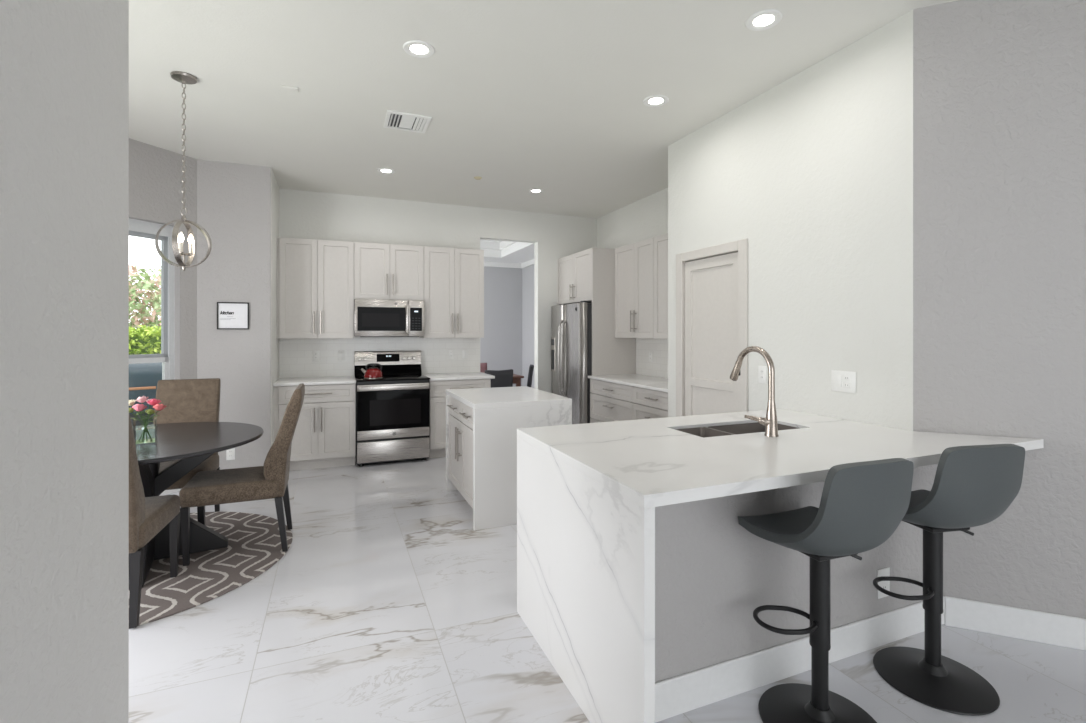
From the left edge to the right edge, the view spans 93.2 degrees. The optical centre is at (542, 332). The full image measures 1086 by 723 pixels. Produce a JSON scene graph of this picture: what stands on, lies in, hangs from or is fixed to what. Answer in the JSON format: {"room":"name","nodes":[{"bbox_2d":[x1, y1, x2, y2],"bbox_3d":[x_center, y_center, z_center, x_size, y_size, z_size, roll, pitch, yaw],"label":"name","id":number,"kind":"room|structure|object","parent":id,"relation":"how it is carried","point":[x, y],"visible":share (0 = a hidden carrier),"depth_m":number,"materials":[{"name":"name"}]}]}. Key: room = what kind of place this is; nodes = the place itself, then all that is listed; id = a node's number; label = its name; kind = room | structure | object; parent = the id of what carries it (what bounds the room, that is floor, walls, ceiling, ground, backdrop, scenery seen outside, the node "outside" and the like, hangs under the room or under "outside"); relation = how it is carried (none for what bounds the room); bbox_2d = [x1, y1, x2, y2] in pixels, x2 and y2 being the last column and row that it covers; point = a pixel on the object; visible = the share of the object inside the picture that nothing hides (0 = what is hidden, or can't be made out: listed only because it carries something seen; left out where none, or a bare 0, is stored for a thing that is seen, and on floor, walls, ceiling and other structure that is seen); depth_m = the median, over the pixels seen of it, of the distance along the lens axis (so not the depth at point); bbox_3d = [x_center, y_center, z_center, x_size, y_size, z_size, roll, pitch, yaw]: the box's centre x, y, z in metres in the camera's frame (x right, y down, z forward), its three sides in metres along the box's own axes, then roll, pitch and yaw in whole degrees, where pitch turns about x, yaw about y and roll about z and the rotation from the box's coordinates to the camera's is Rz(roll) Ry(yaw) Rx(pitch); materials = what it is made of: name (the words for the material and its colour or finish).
{"room":"kitchen","nodes":[
{"label":"kitchen","id":0,"kind":"room"},
{"bbox_2d":[0,0,128,722],"bbox_3d":[-0.402,-0.092,-0.742,0.155,3.020,4.930,0,0,-22],"label":"wall","id":1,"kind":"structure","parent":0,"point":[64,64],"depth_m":1.18,"materials":[{"name":"paint"}]},
{"bbox_2d":[129,138,196,378],"bbox_3d":[-3.598,-0.092,3.997,0.160,3.020,1.990,0,0,23],"label":"wall","id":2,"kind":"structure","parent":0,"point":[155,173],"depth_m":4.59,"materials":[{"name":"grey paint"}]},
{"bbox_2d":[129,218,174,379],"bbox_3d":[-3.513,0.030,4.166,0.157,1.975,1.008,0,0,23],"label":"window","id":3,"kind":"structure","parent":2,"relation":"in","point":[137,228],"depth_m":4.58,"materials":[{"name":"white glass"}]},
{"bbox_2d":[159,489,180,495],"bbox_3d":[-3.519,1.355,3.959,0.014,0.125,1.696,0,0,23],"label":"baseboard","id":4,"kind":"structure","parent":2,"relation":"attached to","point":[166,492],"depth_m":4.50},
{"bbox_2d":[197,159,259,469],"bbox_3d":[-3.043,-0.092,4.872,0.640,3.020,0.120,0,0,-22],"label":"wall","id":5,"kind":"structure","parent":0,"point":[228,194],"depth_m":4.85,"materials":[{"name":"grey paint"}]},
{"bbox_2d":[226,448,234,459],"bbox_3d":[-2.946,1.143,4.842,0.070,0.115,0.009,0,0,-22],"label":"outlet","id":6,"kind":"object","parent":5,"relation":"attached to","point":[230,454],"visible":0.86,"depth_m":4.84,"materials":[{"name":"white plastic"}]},
{"bbox_2d":[217,302,248,328],"bbox_3d":[-2.924,-0.158,4.846,0.262,0.256,0.018,0,0,-22],"label":"picture frame","id":7,"kind":"object","parent":5,"relation":"attached to","point":[230,315],"visible":1,"depth_m":4.84,"materials":[{"name":"paper"}]},
{"bbox_2d":[260,166,278,465],"bbox_3d":[-2.827,-0.092,5.321,0.100,3.020,0.788,0,0,-22],"label":"wall","id":8,"kind":"structure","parent":0,"point":[269,188],"depth_m":4.96,"materials":[{"name":"white paint"}]},
{"bbox_2d":[273,386,278,441],"bbox_3d":[-2.794,0.976,5.435,0.047,0.884,0.601,0,0,-22],"label":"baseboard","id":9,"kind":"structure","parent":8,"relation":"attached to","point":[275,388],"depth_m":5.15,"materials":[{"name":"paint"}]},
{"bbox_2d":[276,237,278,337],"bbox_3d":[-2.857,-0.471,5.563,0.027,1.066,0.317,0,0,-22],"label":"trim","id":10,"kind":"structure","parent":8,"relation":"attached to","point":[277,238],"depth_m":5.42,"materials":[{"name":"paint"}]},
{"bbox_2d":[279,188,596,392],"bbox_3d":[-1.060,-0.092,6.536,4.170,3.020,0.130,0,0,-22],"label":"wall","id":11,"kind":"structure","parent":0,"point":[302,214],"depth_m":6.43,"materials":[{"name":"white paint"}]},
{"bbox_2d":[279,338,351,377],"bbox_3d":[-2.576,0.288,5.844,0.760,0.490,0.008,0,0,-22],"label":"backsplash","id":12,"kind":"structure","parent":11,"relation":"attached to","point":[295,354],"depth_m":5.83,"materials":[{"name":"tile"}]},
{"bbox_2d":[279,237,353,337],"bbox_3d":[-2.490,-0.471,5.679,0.739,1.066,0.378,0,0,-22],"label":"upper cabinet","id":13,"kind":"object","parent":11,"relation":"attached to","point":[316,277],"visible":1,"depth_m":5.53,"materials":[{"name":"paint"}]},
{"bbox_2d":[313,351,319,360],"bbox_3d":[-2.577,0.263,5.834,0.070,0.115,0.009,0,0,-22],"label":"outlet","id":14,"kind":"object","parent":11,"relation":"attached to","point":[316,354],"visible":1,"depth_m":5.83,"materials":[{"name":"white plastic"}]},
{"bbox_2d":[338,350,343,359],"bbox_3d":[-2.332,0.263,5.934,0.070,0.115,0.010,0,0,-22],"label":"light switch","id":15,"kind":"object","parent":11,"relation":"attached to","point":[340,352],"visible":1,"depth_m":5.93,"materials":[{"name":"white plastic"}]},
{"bbox_2d":[354,242,423,300],"bbox_3d":[-1.794,-0.688,5.963,0.762,0.632,0.378,0,0,-22],"label":"upper cabinet","id":16,"kind":"object","parent":11,"relation":"attached to","point":[381,271],"visible":0.98,"depth_m":5.82,"materials":[{"name":"paint"}]},
{"bbox_2d":[354,299,424,336],"bbox_3d":[-1.780,-0.159,5.931,0.756,0.420,0.446,0,0,-22],"label":"microwave","id":17,"kind":"object","parent":16,"relation":"attached to","point":[372,317],"visible":0.98,"depth_m":5.76,"materials":[{"name":"silver metal"}]},
{"bbox_2d":[352,336,479,375],"bbox_3d":[-1.513,0.226,6.277,1.535,0.615,0.008,0,0,-22],"label":"backsplash","id":18,"kind":"structure","parent":11,"relation":"attached to","point":[434,351],"depth_m":6.34,"materials":[{"name":"tile"}]},
{"bbox_2d":[448,349,453,358],"bbox_3d":[-1.146,0.268,6.417,0.070,0.115,0.009,0,0,-22],"label":"outlet","id":19,"kind":"object","parent":11,"relation":"attached to","point":[450,351],"visible":1,"depth_m":6.42,"materials":[{"name":"white plastic"}]},
{"bbox_2d":[420,246,483,337],"bbox_3d":[-1.106,-0.471,6.243,0.720,1.066,0.378,0,0,-22],"label":"upper cabinet","id":20,"kind":"object","parent":11,"relation":"attached to","point":[453,277],"visible":0.98,"depth_m":6.09,"materials":[{"name":"paint"}]},
{"bbox_2d":[484,259,533,267],"bbox_3d":[-1.609,-1.297,7.950,3.780,0.090,2.902,0,0,-22],"label":"crown molding","id":21,"kind":"structure","parent":11,"relation":"attached to","point":[530,262],"depth_m":9.80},
{"bbox_2d":[480,266,521,386],"bbox_3d":[-2.133,-0.182,9.368,3.920,3.200,0.120,0,0,-22],"label":"wall","id":22,"kind":"structure","parent":0,"point":[501,344],"depth_m":9.86,"materials":[{"name":"paint"}]},
{"bbox_2d":[480,242,533,262],"bbox_3d":[-1.618,-1.612,7.946,3.800,0.540,2.902,0,0,-22],"label":"ceiling","id":23,"kind":"structure","parent":0,"point":[518,252],"depth_m":9.08,"materials":[{"name":"paint"}]},
{"bbox_2d":[480,239,515,249],"bbox_3d":[-1.581,-1.592,7.961,2.480,0.220,1.662,0,0,-22],"label":"ceiling","id":24,"kind":"structure","parent":23,"relation":"attached to","point":[484,244],"depth_m":9.04,"materials":[{"name":"white paint"}]},
{"bbox_2d":[129,0,956,217],"bbox_3d":[0.725,-1.662,2.195,8.200,0.120,9.518,0,0,-22],"label":"ceiling","id":25,"kind":"structure","parent":0,"point":[519,96],"depth_m":3.32,"materials":[{"name":"paint"}]},
{"bbox_2d":[155,71,211,270],"bbox_3d":[-2.246,-0.993,3.212,0.218,1.216,0.290,0,0,29],"label":"pendant light","id":26,"kind":"object","parent":25,"relation":"hanging from","point":[185,78],"visible":1,"depth_m":3.20,"materials":[{"name":"silver metal"}]},
{"bbox_2d":[283,85,297,92],"bbox_3d":[-1.654,-1.597,3.365,0.090,0.010,0.060,0,0,-22],"label":"ceiling plate","id":27,"kind":"object","parent":25,"relation":"attached to","point":[286,88],"visible":1,"depth_m":3.35,"materials":[{"name":"paint"}]},
{"bbox_2d":[377,168,394,173],"bbox_3d":[-1.552,-1.597,5.080,0.176,0.008,0.176,0,0,-22],"label":"recessed light","id":28,"kind":"object","parent":25,"relation":"in","point":[381,170],"visible":1,"depth_m":5.07,"materials":[{"name":"white"}]},
{"bbox_2d":[383,110,431,133],"bbox_3d":[-1.034,-1.597,3.901,0.316,0.010,0.316,0,0,-22],"label":"ceiling vent","id":29,"kind":"object","parent":25,"relation":"in","point":[393,120],"visible":1,"depth_m":3.89,"materials":[{"name":"white plastic"}]},
{"bbox_2d":[403,40,434,57],"bbox_3d":[-0.700,-1.597,2.900,0.176,0.008,0.176,0,0,-22],"label":"recessed light","id":30,"kind":"object","parent":25,"relation":"in","point":[415,48],"visible":1,"depth_m":2.89,"materials":[{"name":"white plastic"}]},
{"bbox_2d":[528,189,543,192],"bbox_3d":[-0.079,-1.597,5.799,0.176,0.008,0.176,0,0,-22],"label":"recessed light","id":31,"kind":"object","parent":25,"relation":"in","point":[530,190],"visible":1,"depth_m":5.78,"materials":[{"name":"white"}]},
{"bbox_2d":[643,95,668,106],"bbox_3d":[0.779,-1.597,3.546,0.176,0.008,0.176,0,0,-22],"label":"recessed light","id":32,"kind":"object","parent":25,"relation":"in","point":[654,100],"visible":1,"depth_m":3.54,"materials":[{"name":"white"}]},
{"bbox_2d":[745,9,782,30],"bbox_3d":[1.131,-1.597,2.631,0.176,0.008,0.176,0,0,-22],"label":"recessed light","id":33,"kind":"object","parent":25,"relation":"in","point":[764,19],"visible":1,"depth_m":2.62,"materials":[{"name":"white"}]},
{"bbox_2d":[522,188,667,387],"bbox_3d":[0.756,-0.182,7.381,0.170,3.200,5.740,0,0,-22],"label":"wall","id":34,"kind":"structure","parent":0,"point":[645,218],"depth_m":6.66,"materials":[{"name":"white paint"}]},
{"bbox_2d":[558,248,591,304],"bbox_3d":[0.648,-0.692,6.628,0.636,0.620,0.985,0,0,-22],"label":"upper cabinet","id":35,"kind":"object","parent":34,"relation":"attached to","point":[574,270],"visible":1,"depth_m":6.47,"materials":[{"name":"paint"}]},
{"bbox_2d":[615,237,653,337],"bbox_3d":[1.134,-0.471,5.828,0.340,1.066,0.809,0,0,-22],"label":"upper cabinet","id":36,"kind":"object","parent":34,"relation":"attached to","point":[634,263],"visible":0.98,"depth_m":5.73,"materials":[{"name":"paint"}]},
{"bbox_2d":[636,338,667,377],"bbox_3d":[1.456,0.288,5.479,0.008,0.490,1.690,0,0,-22],"label":"backsplash","id":37,"kind":"structure","parent":34,"relation":"attached to","point":[658,367],"depth_m":5.94,"materials":[{"name":"tile"}]},
{"bbox_2d":[654,233,667,338],"bbox_3d":[1.446,-0.471,5.061,0.340,1.066,0.843,0,0,-22],"label":"upper cabinet","id":38,"kind":"object","parent":34,"relation":"attached to","point":[660,242],"visible":0.16,"depth_m":5.29,"materials":[{"name":"paint"}]},
{"bbox_2d":[129,457,1085,722],"bbox_3d":[0.068,1.478,3.807,8.200,0.120,13.000,0,0,-22],"label":"floor","id":39,"kind":"structure","parent":0,"point":[385,603],"depth_m":2.31,"materials":[{"name":"stone"}]},
{"bbox_2d":[138,512,292,625],"bbox_3d":[-2.528,1.413,3.157,1.778,0.008,1.778,0,0,-22],"label":"rug","id":40,"kind":"object","parent":39,"relation":"on","point":[254,541],"visible":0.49,"depth_m":3.09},
{"bbox_2d":[129,414,179,628],"bbox_3d":[-2.227,0.887,2.623,0.450,1.043,0.672,0,0,-19],"label":"dining chair","id":41,"kind":"object","parent":40,"relation":"on","point":[148,516],"visible":0.35,"depth_m":2.50,"materials":[{"name":"brown fabric"}]},
{"bbox_2d":[153,378,220,519],"bbox_3d":[-2.663,0.887,3.753,0.450,1.043,0.672,0,0,-22],"label":"dining chair","id":42,"kind":"object","parent":40,"relation":"on","point":[185,400],"visible":0.51,"depth_m":3.96,"materials":[{"name":"brown fabric"}]},
{"bbox_2d":[129,422,263,588],"bbox_3d":[-2.460,1.036,3.188,1.276,0.746,1.276,0,0,-22],"label":"dining table","id":43,"kind":"object","parent":40,"relation":"on","point":[191,444],"visible":0.49,"depth_m":3.21,"materials":[{"name":"paint"}]},
{"bbox_2d":[133,418,156,444],"bbox_3d":[-2.399,0.590,3.099,0.110,0.145,0.110,0,0,-34],"label":"vase","id":44,"kind":"object","parent":43,"relation":"on","point":[154,440],"visible":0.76,"depth_m":3.09,"materials":[{"name":"clear glass"}]},
{"bbox_2d":[129,408,148,434],"bbox_3d":[-2.434,0.547,3.082,0.060,0.204,0.124,0,0,29],"label":"rose","id":45,"kind":"object","parent":44,"relation":"in","point":[131,410],"visible":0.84,"depth_m":3.06,"materials":[{"name":"green plant"}]},
{"bbox_2d":[129,399,151,439],"bbox_3d":[-2.437,0.525,3.099,0.140,0.249,0.069,0,0,-22],"label":"rose","id":46,"kind":"object","parent":44,"relation":"in","point":[131,402],"visible":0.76,"depth_m":3.09,"materials":[{"name":"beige plant"}]},
{"bbox_2d":[132,404,150,431],"bbox_3d":[-2.409,0.536,3.073,0.072,0.225,0.083,0,0,0],"label":"rose","id":47,"kind":"object","parent":44,"relation":"in","point":[138,407],"visible":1,"depth_m":3.06,"materials":[{"name":"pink plant"}]},
{"bbox_2d":[134,396,148,439],"bbox_3d":[-2.426,0.516,3.108,0.071,0.266,0.069,0,0,-22],"label":"rose","id":48,"kind":"object","parent":44,"relation":"in","point":[142,399],"visible":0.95,"depth_m":3.10,"materials":[{"name":"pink plant"}]},
{"bbox_2d":[139,409,154,439],"bbox_3d":[-2.378,0.553,3.077,0.107,0.193,0.050,0,0,14],"label":"rose","id":49,"kind":"object","parent":44,"relation":"in","point":[149,411],"visible":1,"depth_m":3.07,"materials":[{"name":"green plant"}]},
{"bbox_2d":[141,399,153,440],"bbox_3d":[-2.399,0.526,3.124,0.080,0.246,0.066,0,0,-40],"label":"rose","id":50,"kind":"object","parent":44,"relation":"in","point":[148,399],"visible":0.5,"depth_m":3.10,"materials":[{"name":"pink plant"}]},
{"bbox_2d":[139,404,165,439],"bbox_3d":[-2.361,0.540,3.103,0.144,0.220,0.080,0,0,-22],"label":"rose","id":51,"kind":"object","parent":44,"relation":"in","point":[158,407],"visible":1,"depth_m":3.10,"materials":[{"name":"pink plant"}]},
{"bbox_2d":[143,399,161,438],"bbox_3d":[-2.363,0.525,3.113,0.086,0.249,0.070,0,0,14],"label":"rose","id":52,"kind":"object","parent":44,"relation":"in","point":[153,402],"visible":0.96,"depth_m":3.10,"materials":[{"name":"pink plant"}]},
{"bbox_2d":[179,383,304,565],"bbox_3d":[-1.962,0.887,3.412,0.672,1.043,0.450,0,0,-22],"label":"dining chair","id":53,"kind":"object","parent":40,"relation":"on","point":[270,480],"visible":0.98,"depth_m":3.28,"materials":[{"name":"brown fabric"}]},
{"bbox_2d":[279,383,355,470],"bbox_3d":[-2.423,0.976,5.551,0.726,0.884,0.658,0,0,-22],"label":"base cabinet","id":54,"kind":"object","parent":39,"relation":"on","point":[324,436],"visible":0.91,"depth_m":5.32,"materials":[{"name":"paint"}]},
{"bbox_2d":[273,376,355,385],"bbox_3d":[-2.445,0.519,5.546,0.776,0.030,0.641,0,0,-22],"label":"countertop","id":55,"kind":"structure","parent":54,"relation":"on","point":[333,379],"depth_m":5.40,"materials":[{"name":"stone"}]},
{"bbox_2d":[354,350,429,465],"bbox_3d":[-1.712,0.818,5.796,0.766,1.200,0.724,0,0,-22],"label":"range","id":56,"kind":"object","parent":39,"relation":"on","point":[393,410],"visible":0.9,"depth_m":5.55,"materials":[{"name":"silver metal"}]},
{"bbox_2d":[361,363,382,378],"bbox_3d":[-1.845,0.416,5.587,0.198,0.165,0.198,0,0,21],"label":"kettle","id":57,"kind":"object","parent":56,"relation":"on","point":[373,372],"visible":1,"depth_m":5.53,"materials":[{"name":"red metal"}]},
{"bbox_2d":[354,374,429,381],"bbox_3d":[-1.704,0.507,5.777,0.766,0.016,0.590,0,0,-22],"label":"cooktop","id":58,"kind":"object","parent":56,"relation":"in","point":[358,377],"depth_m":5.63,"materials":[{"name":"black glass"}]},
{"bbox_2d":[447,396,472,508],"bbox_3d":[-0.354,0.985,4.280,0.752,0.866,0.933,0,0,-22],"label":"base cabinet","id":59,"kind":"object","parent":39,"relation":"on","point":[461,415],"visible":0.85,"depth_m":4.11,"materials":[{"name":"paint"}]},
{"bbox_2d":[446,386,571,529],"bbox_3d":[-0.325,0.965,4.292,0.773,0.906,1.015,0,0,-22],"label":"countertop","id":60,"kind":"structure","parent":59,"relation":"on","point":[498,412],"depth_m":3.77,"materials":[{"name":"stone"}]},
{"bbox_2d":[446,386,571,409],"bbox_3d":[-0.325,0.531,4.292,0.773,0.040,1.015,0,0,-22],"label":"countertop","id":61,"kind":"structure","parent":60,"relation":"on","point":[520,396],"depth_m":4.05,"materials":[{"name":"stone"}]},
{"bbox_2d":[429,379,490,457],"bbox_3d":[-1.042,0.976,6.114,0.700,0.884,0.658,0,0,-22],"label":"base cabinet","id":62,"kind":"object","parent":39,"relation":"on","point":[437,436],"visible":0.44,"depth_m":5.77,"materials":[{"name":"paint"}]},
{"bbox_2d":[423,372,494,380],"bbox_3d":[-1.025,0.519,6.124,0.747,0.030,0.641,0,0,-22],"label":"countertop","id":63,"kind":"structure","parent":62,"relation":"on","point":[468,375],"depth_m":5.94,"materials":[{"name":"stone"}]},
{"bbox_2d":[480,363,486,371],"bbox_3d":[-1.090,0.972,8.718,0.420,0.893,0.530,0,0,-22],"label":"dining chair","id":64,"kind":"object","parent":39,"relation":"on","point":[483,366],"visible":0.03,"depth_m":8.95,"materials":[{"name":"fabric"}]},
{"bbox_2d":[485,369,512,387],"bbox_3d":[-0.706,0.972,7.471,0.420,0.893,0.530,0,0,-22],"label":"dining chair","id":65,"kind":"object","parent":39,"relation":"on","point":[503,378],"visible":0.23,"depth_m":7.26,"materials":[{"name":"grey fabric"}]},
{"bbox_2d":[482,372,523,386],"bbox_3d":[-0.910,1.036,7.998,0.950,0.765,1.000,0,0,-22],"label":"dining table","id":66,"kind":"object","parent":39,"relation":"on","point":[516,378],"visible":0.17,"depth_m":7.71,"materials":[{"name":"brown wood"}]},
{"bbox_2d":[527,364,533,386],"bbox_3d":[-0.408,0.972,8.296,0.530,0.893,0.420,0,0,0],"label":"dining chair","id":67,"kind":"object","parent":39,"relation":"on","point":[531,367],"visible":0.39,"depth_m":8.10,"materials":[{"name":"grey fabric"}]},
{"bbox_2d":[551,301,591,423],"bbox_3d":[0.573,0.513,6.592,0.763,1.780,0.967,0,0,-22],"label":"refrigerator","id":68,"kind":"object","parent":39,"relation":"on","point":[571,339],"visible":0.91,"depth_m":6.25,"materials":[{"name":"silver metal"}]},
{"bbox_2d":[590,379,633,422],"bbox_3d":[1.003,0.976,5.707,0.673,0.884,0.934,0,0,-22],"label":"base cabinet","id":69,"kind":"object","parent":39,"relation":"on","point":[609,401],"visible":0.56,"depth_m":5.60,"materials":[{"name":"paint"}]},
{"bbox_2d":[592,248,635,374],"bbox_3d":[0.857,0.208,6.167,0.597,2.420,0.025,0,0,-22],"label":"end panel","id":70,"kind":"object","parent":39,"relation":"on","point":[611,355],"visible":0.5,"depth_m":6.11,"materials":[{"name":"paint"}]},
{"bbox_2d":[633,387,667,419],"bbox_3d":[1.315,0.976,4.941,0.673,0.884,0.718,0,0,-22],"label":"base cabinet","id":71,"kind":"object","parent":39,"relation":"on","point":[647,403],"visible":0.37,"depth_m":4.89,"materials":[{"name":"paint"}]},
{"bbox_2d":[588,374,667,391],"bbox_3d":[1.147,0.519,5.356,0.656,0.030,1.692,0,0,-22],"label":"countertop","id":72,"kind":"structure","parent":71,"relation":"on","point":[636,380],"depth_m":5.40,"materials":[{"name":"stone"}]},
{"bbox_2d":[517,409,1043,722],"bbox_3d":[1.079,0.953,2.481,2.147,0.930,1.156,0,0,-22],"label":"countertop","id":73,"kind":"structure","parent":39,"relation":"on","point":[588,494],"depth_m":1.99,"materials":[{"name":"stone"}]},
{"bbox_2d":[675,422,798,437],"bbox_3d":[1.008,0.604,2.648,0.683,0.202,0.285,0,0,-22],"label":"sink","id":74,"kind":"object","parent":73,"relation":"in","point":[733,429],"visible":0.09,"depth_m":2.79,"materials":[{"name":"metal"}]},
{"bbox_2d":[730,346,778,436],"bbox_3d":[1.006,0.277,2.527,0.128,0.422,0.299,0,0,-22],"label":"faucet","id":75,"kind":"object","parent":73,"relation":"on","point":[770,423],"visible":1,"depth_m":2.42,"materials":[{"name":"silver metal"}]},
{"bbox_2d":[738,458,913,722],"bbox_3d":[0.999,0.917,1.860,0.438,1.003,0.474,0,0,-19],"label":"bar stool","id":76,"kind":"object","parent":39,"relation":"on","point":[862,504],"visible":1,"depth_m":1.78,"materials":[{"name":"grey plastic"}]},
{"bbox_2d":[873,444,1024,715],"bbox_3d":[1.588,0.917,2.101,0.445,1.003,0.471,0,0,-11],"label":"bar stool","id":77,"kind":"object","parent":39,"relation":"on","point":[974,485],"visible":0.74,"depth_m":1.97,"materials":[{"name":"grey plastic"}]},
{"bbox_2d":[668,10,912,430],"bbox_3d":[1.876,-0.092,3.650,0.910,3.020,2.015,0,0,-22],"label":"wall","id":78,"kind":"structure","parent":0,"point":[814,170],"depth_m":3.04,"materials":[{"name":"white paint"}]},
{"bbox_2d":[685,252,737,415],"bbox_3d":[1.300,0.418,3.937,0.035,1.988,0.622,0,0,-22],"label":"door","id":79,"kind":"structure","parent":78,"relation":"in","point":[711,284],"depth_m":3.94,"materials":[{"name":"paint"}]},
{"bbox_2d":[676,238,747,416],"bbox_3d":[1.311,0.383,3.941,0.118,2.070,0.794,0,0,-22],"label":"trim","id":80,"kind":"structure","parent":78,"relation":"attached to","point":[740,246],"depth_m":3.82,"materials":[{"name":"paint"}]},
{"bbox_2d":[758,366,766,383],"bbox_3d":[1.467,0.281,3.436,0.009,0.115,0.070,0,0,-22],"label":"outlet","id":81,"kind":"object","parent":78,"relation":"attached to","point":[762,370],"visible":1,"depth_m":3.43,"materials":[{"name":"white plastic"}]},
{"bbox_2d":[831,370,855,392],"bbox_3d":[1.690,0.275,2.889,0.010,0.118,0.150,0,0,-22],"label":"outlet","id":82,"kind":"object","parent":78,"relation":"attached to","point":[842,381],"visible":1,"depth_m":2.89,"materials":[{"name":"white plastic"}]},
{"bbox_2d":[844,376,849,380],"bbox_3d":[1.697,0.255,2.867,0.004,0.028,0.032,0,0,-22],"label":"socket","id":83,"kind":"object","parent":82,"relation":"attached to","point":[846,378],"depth_m":2.87,"materials":[{"name":"white plastic"}]},
{"bbox_2d":[844,383,849,387],"bbox_3d":[1.697,0.295,2.867,0.004,0.028,0.032,0,0,-22],"label":"socket","id":84,"kind":"object","parent":82,"relation":"attached to","point":[846,385],"depth_m":2.86,"materials":[{"name":"white plastic"}]},
{"bbox_2d":[655,464,937,682],"bbox_3d":[1.069,0.974,2.201,1.840,0.889,0.100,0,0,-22],"label":"wall","id":85,"kind":"structure","parent":0,"point":[712,573],"depth_m":2.03,"materials":[{"name":"grey paint"}]},
{"bbox_2d":[655,596,943,722],"bbox_3d":[1.093,1.348,2.149,1.842,0.140,0.014,0,0,-22],"label":"baseboard","id":86,"kind":"structure","parent":85,"relation":"attached to","point":[683,693],"depth_m":2.07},
{"bbox_2d":[877,567,889,598],"bbox_3d":[1.552,1.141,2.339,0.080,0.130,0.009,0,0,-22],"label":"outlet","id":87,"kind":"object","parent":85,"relation":"attached to","point":[885,571],"visible":0.62,"depth_m":2.34,"materials":[{"name":"white plastic"}]},
{"bbox_2d":[913,0,1085,618],"bbox_3d":[3.531,-0.092,1.947,3.592,3.020,0.212,0,0,23],"label":"wall","id":88,"kind":"structure","parent":0,"point":[999,86],"depth_m":2.40,"materials":[{"name":"grey paint"}]},
{"bbox_2d":[944,596,1085,650],"bbox_3d":[3.545,1.348,1.818,3.468,0.140,0.014,0,0,23],"label":"baseboard","id":89,"kind":"structure","parent":88,"relation":"attached to","point":[1020,623],"depth_m":2.38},
{"label":"outside","id":90,"kind":"structure","parent":0,"visible":0},
{"bbox_3d":[-13.329,1.668,8.066,13.400,0.200,23.000,0,0,-22],"label":"lawn","id":91,"kind":"structure","parent":90,"visible":0},
{"bbox_2d":[129,265,160,328],"bbox_3d":[-8.800,0.050,10.706,3.402,3.045,3.372,0,0,-22],"label":"tree","id":92,"kind":"object","parent":91,"relation":"on","point":[154,298],"visible":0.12,"depth_m":10.31,"materials":[{"name":"green plant"}]},
{"bbox_2d":[129,322,160,354],"bbox_3d":[-6.373,0.719,7.631,3.879,1.789,0.875,0,0,-38],"label":"hedge","id":93,"kind":"object","parent":91,"relation":"on","point":[147,340],"visible":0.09,"depth_m":7.66,"materials":[{"name":"green plant"}]},
{"bbox_2d":[129,362,161,425],"bbox_3d":[-4.851,0.958,6.192,1.380,1.220,0.620,0,0,-40],"label":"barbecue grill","id":94,"kind":"object","parent":91,"relation":"on","point":[144,378],"visible":0.07,"depth_m":6.05,"materials":[{"name":"metal"}]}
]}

